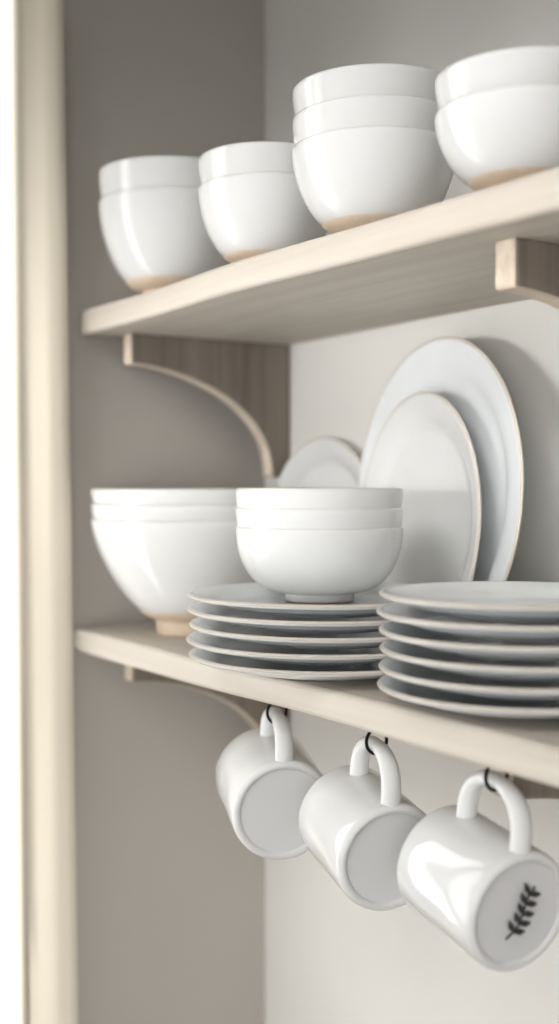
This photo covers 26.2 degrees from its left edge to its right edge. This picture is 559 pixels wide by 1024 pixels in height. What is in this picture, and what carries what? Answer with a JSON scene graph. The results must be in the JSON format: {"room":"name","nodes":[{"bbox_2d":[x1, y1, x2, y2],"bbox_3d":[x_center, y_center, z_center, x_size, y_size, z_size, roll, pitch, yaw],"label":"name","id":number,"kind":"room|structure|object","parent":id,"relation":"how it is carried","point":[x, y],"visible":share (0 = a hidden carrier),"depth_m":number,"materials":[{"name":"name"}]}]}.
{"room":"kitchen","nodes":[
{"label":"kitchen","id":0,"kind":"room"},
{"bbox_2d":[63,0,264,1023],"bbox_3d":[-1.307,0.186,0.686,3.000,2.600,0.100,-1,1,-33],"label":"wall","id":1,"kind":"structure","parent":0,"point":[171,901],"depth_m":1.37,"materials":[{"name":"beige paint"}]},
{"bbox_2d":[0,0,77,1023],"bbox_3d":[-0.721,0.282,0.928,1.445,2.340,0.050,-1,1,-33],"label":"door frame","id":2,"kind":"structure","parent":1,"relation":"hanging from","point":[39,972],"depth_m":1.23,"materials":[{"name":"beige wood"}]},
{"bbox_2d":[265,0,558,1023],"bbox_3d":[0.861,0.197,0.176,0.100,2.600,3.300,-1,1,-33],"label":"wall","id":3,"kind":"structure","parent":0,"point":[330,958],"depth_m":1.24,"materials":[{"name":"beige paint"}]},
{"bbox_2d":[73,622,558,799],"bbox_3d":[0.308,0.228,0.711,0.255,0.179,1.596,-1,1,-33],"label":"wall shelf","id":4,"kind":"object","parent":3,"relation":"attached to","point":[526,750],"visible":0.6,"depth_m":0.89,"materials":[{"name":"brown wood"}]},
{"bbox_2d":[90,518,255,636],"bbox_3d":[-0.088,0.067,1.265,0.220,0.120,0.220,0,1,-9],"label":"serving bowl","id":5,"kind":"object","parent":4,"relation":"on","point":[155,564],"visible":0.52,"depth_m":1.18,"materials":[{"name":"white ceramic"}]},
{"bbox_2d":[90,504,236,520],"bbox_3d":[-0.088,0.051,1.265,0.220,0.120,0.220,1,1,32],"label":"serving bowl","id":6,"kind":"object","parent":5,"relation":"on","point":[98,511],"visible":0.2,"depth_m":1.16,"materials":[{"name":"white ceramic"}]},
{"bbox_2d":[90,489,236,504],"bbox_3d":[-0.088,0.035,1.265,0.220,0.120,0.220,1,1,25],"label":"serving bowl","id":7,"kind":"object","parent":6,"relation":"on","point":[98,496],"visible":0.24,"depth_m":1.16,"materials":[{"name":"white ceramic"}]},
{"bbox_2d":[266,704,287,722],"bbox_3d":[-0.002,0.169,1.017,0.020,0.022,0.010,0,1,-9],"label":"hook","id":8,"kind":"object","parent":4,"relation":"attached to","point":[269,705],"visible":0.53,"depth_m":1.01,"materials":[{"name":"black metal"}]},
{"bbox_2d":[215,706,322,859],"bbox_3d":[-0.006,0.228,1.033,0.088,0.123,0.098,0,1,-12],"label":"coffee mug","id":9,"kind":"object","parent":8,"relation":"hanging from","point":[263,776],"visible":0.84,"depth_m":0.99,"materials":[{"name":"white ceramic"}]},
{"bbox_2d":[189,647,385,680],"bbox_3d":[0.040,0.124,1.005,0.232,0.016,0.232,-1,1,-33],"label":"salad plate","id":10,"kind":"object","parent":4,"relation":"on","point":[212,659],"visible":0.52,"depth_m":0.96,"materials":[{"name":"white ceramic"}]},
{"bbox_2d":[186,631,388,664],"bbox_3d":[0.038,0.112,1.005,0.232,0.016,0.232,-1,1,-33],"label":"salad plate","id":11,"kind":"object","parent":10,"relation":"on","point":[203,641],"visible":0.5,"depth_m":0.95,"materials":[{"name":"white ceramic"}]},
{"bbox_2d":[189,617,389,649],"bbox_3d":[0.041,0.099,1.005,0.232,0.016,0.232,-1,1,-33],"label":"salad plate","id":12,"kind":"object","parent":11,"relation":"on","point":[207,626],"visible":0.41,"depth_m":0.94,"materials":[{"name":"white ceramic"}]},
{"bbox_2d":[187,602,390,633],"bbox_3d":[0.039,0.087,1.004,0.232,0.016,0.232,-1,1,-33],"label":"salad plate","id":13,"kind":"object","parent":12,"relation":"on","point":[200,609],"visible":0.43,"depth_m":0.93,"materials":[{"name":"white ceramic"}]},
{"bbox_2d":[187,582,405,617],"bbox_3d":[0.039,0.074,1.002,0.232,0.016,0.232,-1,1,-33],"label":"salad plate","id":14,"kind":"object","parent":13,"relation":"on","point":[250,597],"visible":0.56,"depth_m":0.97,"materials":[{"name":"white ceramic"}]},
{"bbox_2d":[236,527,402,602],"bbox_3d":[0.035,0.044,1.040,0.145,0.064,0.145,0,1,18],"label":"bowl","id":15,"kind":"object","parent":14,"relation":"on","point":[304,565],"visible":0.96,"depth_m":0.98,"materials":[{"name":"white ceramic"}]},
{"bbox_2d":[236,507,403,528],"bbox_3d":[0.035,0.028,1.040,0.145,0.064,0.145,1,2,43],"label":"bowl","id":16,"kind":"object","parent":15,"relation":"on","point":[269,518],"visible":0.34,"depth_m":0.98,"materials":[{"name":"white ceramic"}]},
{"bbox_2d":[236,488,403,508],"bbox_3d":[0.035,0.011,1.040,0.145,0.064,0.145,0,1,5],"label":"bowl","id":17,"kind":"object","parent":16,"relation":"on","point":[281,498],"visible":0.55,"depth_m":0.97,"materials":[{"name":"white ceramic"}]},
{"bbox_2d":[275,437,360,487],"bbox_3d":[0.048,0.021,1.324,0.024,0.208,0.208,-1,1,-32],"label":"plate","id":18,"kind":"object","parent":4,"relation":"on","point":[321,462],"visible":0.23,"depth_m":1.33,"materials":[{"name":"white ceramic"}]},
{"bbox_2d":[365,732,387,754],"bbox_3d":[0.073,0.171,0.900,0.020,0.022,0.010,0,1,-9],"label":"hook","id":19,"kind":"object","parent":4,"relation":"attached to","point":[368,734],"visible":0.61,"depth_m":0.90,"materials":[{"name":"black metal"}]},
{"bbox_2d":[299,735,425,910],"bbox_3d":[0.067,0.231,0.916,0.084,0.124,0.096,0,1,-19],"label":"coffee mug","id":20,"kind":"object","parent":19,"relation":"hanging from","point":[356,820],"visible":0.87,"depth_m":0.88,"materials":[{"name":"white ceramic"}]},
{"bbox_2d":[363,391,481,583],"bbox_3d":[0.131,0.008,1.124,0.025,0.242,0.242,0,1,-21],"label":"dinner plate","id":21,"kind":"object","parent":4,"relation":"on","point":[424,448],"visible":0.65,"depth_m":1.11,"materials":[{"name":"white ceramic"}]},
{"bbox_2d":[358,336,523,580],"bbox_3d":[0.146,-0.017,1.119,0.031,0.292,0.292,-1,1,-25],"label":"dinner plate","id":22,"kind":"object","parent":4,"relation":"on","point":[455,369],"visible":0.46,"depth_m":1.05,"materials":[{"name":"white ceramic"}]},
{"bbox_2d":[377,674,558,719],"bbox_3d":[0.169,0.128,0.839,0.200,0.016,0.200,-1,1,-33],"label":"salad plate","id":23,"kind":"object","parent":4,"relation":"on","point":[406,691],"visible":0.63,"depth_m":0.81,"materials":[{"name":"white ceramic"}]},
{"bbox_2d":[378,657,558,700],"bbox_3d":[0.169,0.115,0.837,0.200,0.016,0.200,-1,1,-33],"label":"salad plate","id":24,"kind":"object","parent":23,"relation":"on","point":[413,673],"visible":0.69,"depth_m":0.81,"materials":[{"name":"white ceramic"}]},
{"bbox_2d":[379,639,558,680],"bbox_3d":[0.170,0.102,0.838,0.200,0.016,0.200,-1,1,-33],"label":"salad plate","id":25,"kind":"object","parent":24,"relation":"on","point":[407,652],"visible":0.6,"depth_m":0.79,"materials":[{"name":"white ceramic"}]},
{"bbox_2d":[379,621,558,661],"bbox_3d":[0.170,0.089,0.838,0.200,0.016,0.200,-1,1,-33],"label":"salad plate","id":26,"kind":"object","parent":25,"relation":"on","point":[407,633],"visible":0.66,"depth_m":0.79,"materials":[{"name":"white ceramic"}]},
{"bbox_2d":[376,602,558,641],"bbox_3d":[0.168,0.076,0.838,0.200,0.016,0.200,-1,1,-33],"label":"salad plate","id":27,"kind":"object","parent":26,"relation":"on","point":[396,612],"visible":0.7,"depth_m":0.79,"materials":[{"name":"white ceramic"}]},
{"bbox_2d":[379,581,558,622],"bbox_3d":[0.170,0.064,0.839,0.200,0.016,0.200,-1,1,-33],"label":"salad plate","id":28,"kind":"object","parent":27,"relation":"on","point":[501,601],"visible":1,"depth_m":0.89,"materials":[{"name":"white ceramic"}]},
{"bbox_2d":[484,767,508,791],"bbox_3d":[0.143,0.173,0.790,0.020,0.022,0.010,0,1,-9],"label":"hook","id":29,"kind":"object","parent":4,"relation":"attached to","point":[486,772],"visible":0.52,"depth_m":0.79,"materials":[{"name":"black metal"}]},
{"bbox_2d":[397,769,558,971],"bbox_3d":[0.135,0.234,0.806,0.082,0.125,0.095,-1,1,-28],"label":"coffee mug","id":30,"kind":"object","parent":29,"relation":"hanging from","point":[484,885],"visible":0.99,"depth_m":0.78,"materials":[{"name":"white ceramic"}]},
{"bbox_2d":[81,166,558,476],"bbox_3d":[0.312,-0.117,0.706,0.246,0.181,1.596,-1,1,-33],"label":"wall shelf","id":31,"kind":"object","parent":3,"relation":"attached to","point":[227,331],"visible":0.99,"depth_m":1.04,"materials":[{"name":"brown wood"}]},
{"bbox_2d":[98,187,229,293],"bbox_3d":[-0.111,-0.269,1.243,0.152,0.099,0.152,1,1,31],"label":"rice bowl","id":32,"kind":"object","parent":31,"relation":"on","point":[155,238],"visible":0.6,"depth_m":1.18,"materials":[{"name":"white ceramic"}]},
{"bbox_2d":[98,156,200,197],"bbox_3d":[-0.111,-0.299,1.242,0.152,0.099,0.152,0,1,3],"label":"rice bowl","id":33,"kind":"object","parent":32,"relation":"on","point":[145,171],"visible":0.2,"depth_m":1.17,"materials":[{"name":"white ceramic"}]},
{"bbox_2d":[198,172,327,262],"bbox_3d":[-0.011,-0.255,1.091,0.125,0.077,0.125,0,1,3],"label":"rice bowl","id":34,"kind":"object","parent":31,"relation":"on","point":[249,214],"visible":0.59,"depth_m":1.04,"materials":[{"name":"white ceramic"}]},
{"bbox_2d":[198,141,294,183],"bbox_3d":[-0.011,-0.281,1.090,0.125,0.077,0.125,1,1,31],"label":"rice bowl","id":35,"kind":"object","parent":34,"relation":"on","point":[258,156],"visible":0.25,"depth_m":1.03,"materials":[{"name":"white ceramic"}]},
{"bbox_2d":[292,126,453,233],"bbox_3d":[0.075,-0.251,0.956,0.131,0.075,0.131,1,2,44],"label":"rice bowl","id":36,"kind":"object","parent":31,"relation":"on","point":[351,177],"visible":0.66,"depth_m":0.91,"materials":[{"name":"white ceramic"}]},
{"bbox_2d":[292,95,438,144],"bbox_3d":[0.075,-0.274,0.956,0.131,0.075,0.131,0,1,16],"label":"rice bowl","id":37,"kind":"object","parent":36,"relation":"on","point":[360,110],"visible":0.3,"depth_m":0.90,"materials":[{"name":"white ceramic"}]},
{"bbox_2d":[292,63,439,115],"bbox_3d":[0.075,-0.297,0.955,0.131,0.075,0.131,1,1,36],"label":"rice bowl","id":38,"kind":"object","parent":37,"relation":"on","point":[374,78],"visible":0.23,"depth_m":0.90,"materials":[{"name":"white ceramic"}]},
{"bbox_2d":[435,84,558,190],"bbox_3d":[0.167,-0.240,0.814,0.122,0.060,0.122,-1,1,-35],"label":"rice bowl","id":39,"kind":"object","parent":31,"relation":"on","point":[491,137],"visible":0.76,"depth_m":0.77,"materials":[{"name":"white ceramic"}]},
{"bbox_2d":[435,46,558,108],"bbox_3d":[0.167,-0.264,0.814,0.122,0.060,0.122,1,2,44],"label":"rice bowl","id":40,"kind":"object","parent":39,"relation":"on","point":[529,64],"visible":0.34,"depth_m":0.76,"materials":[{"name":"white ceramic"}]}
]}

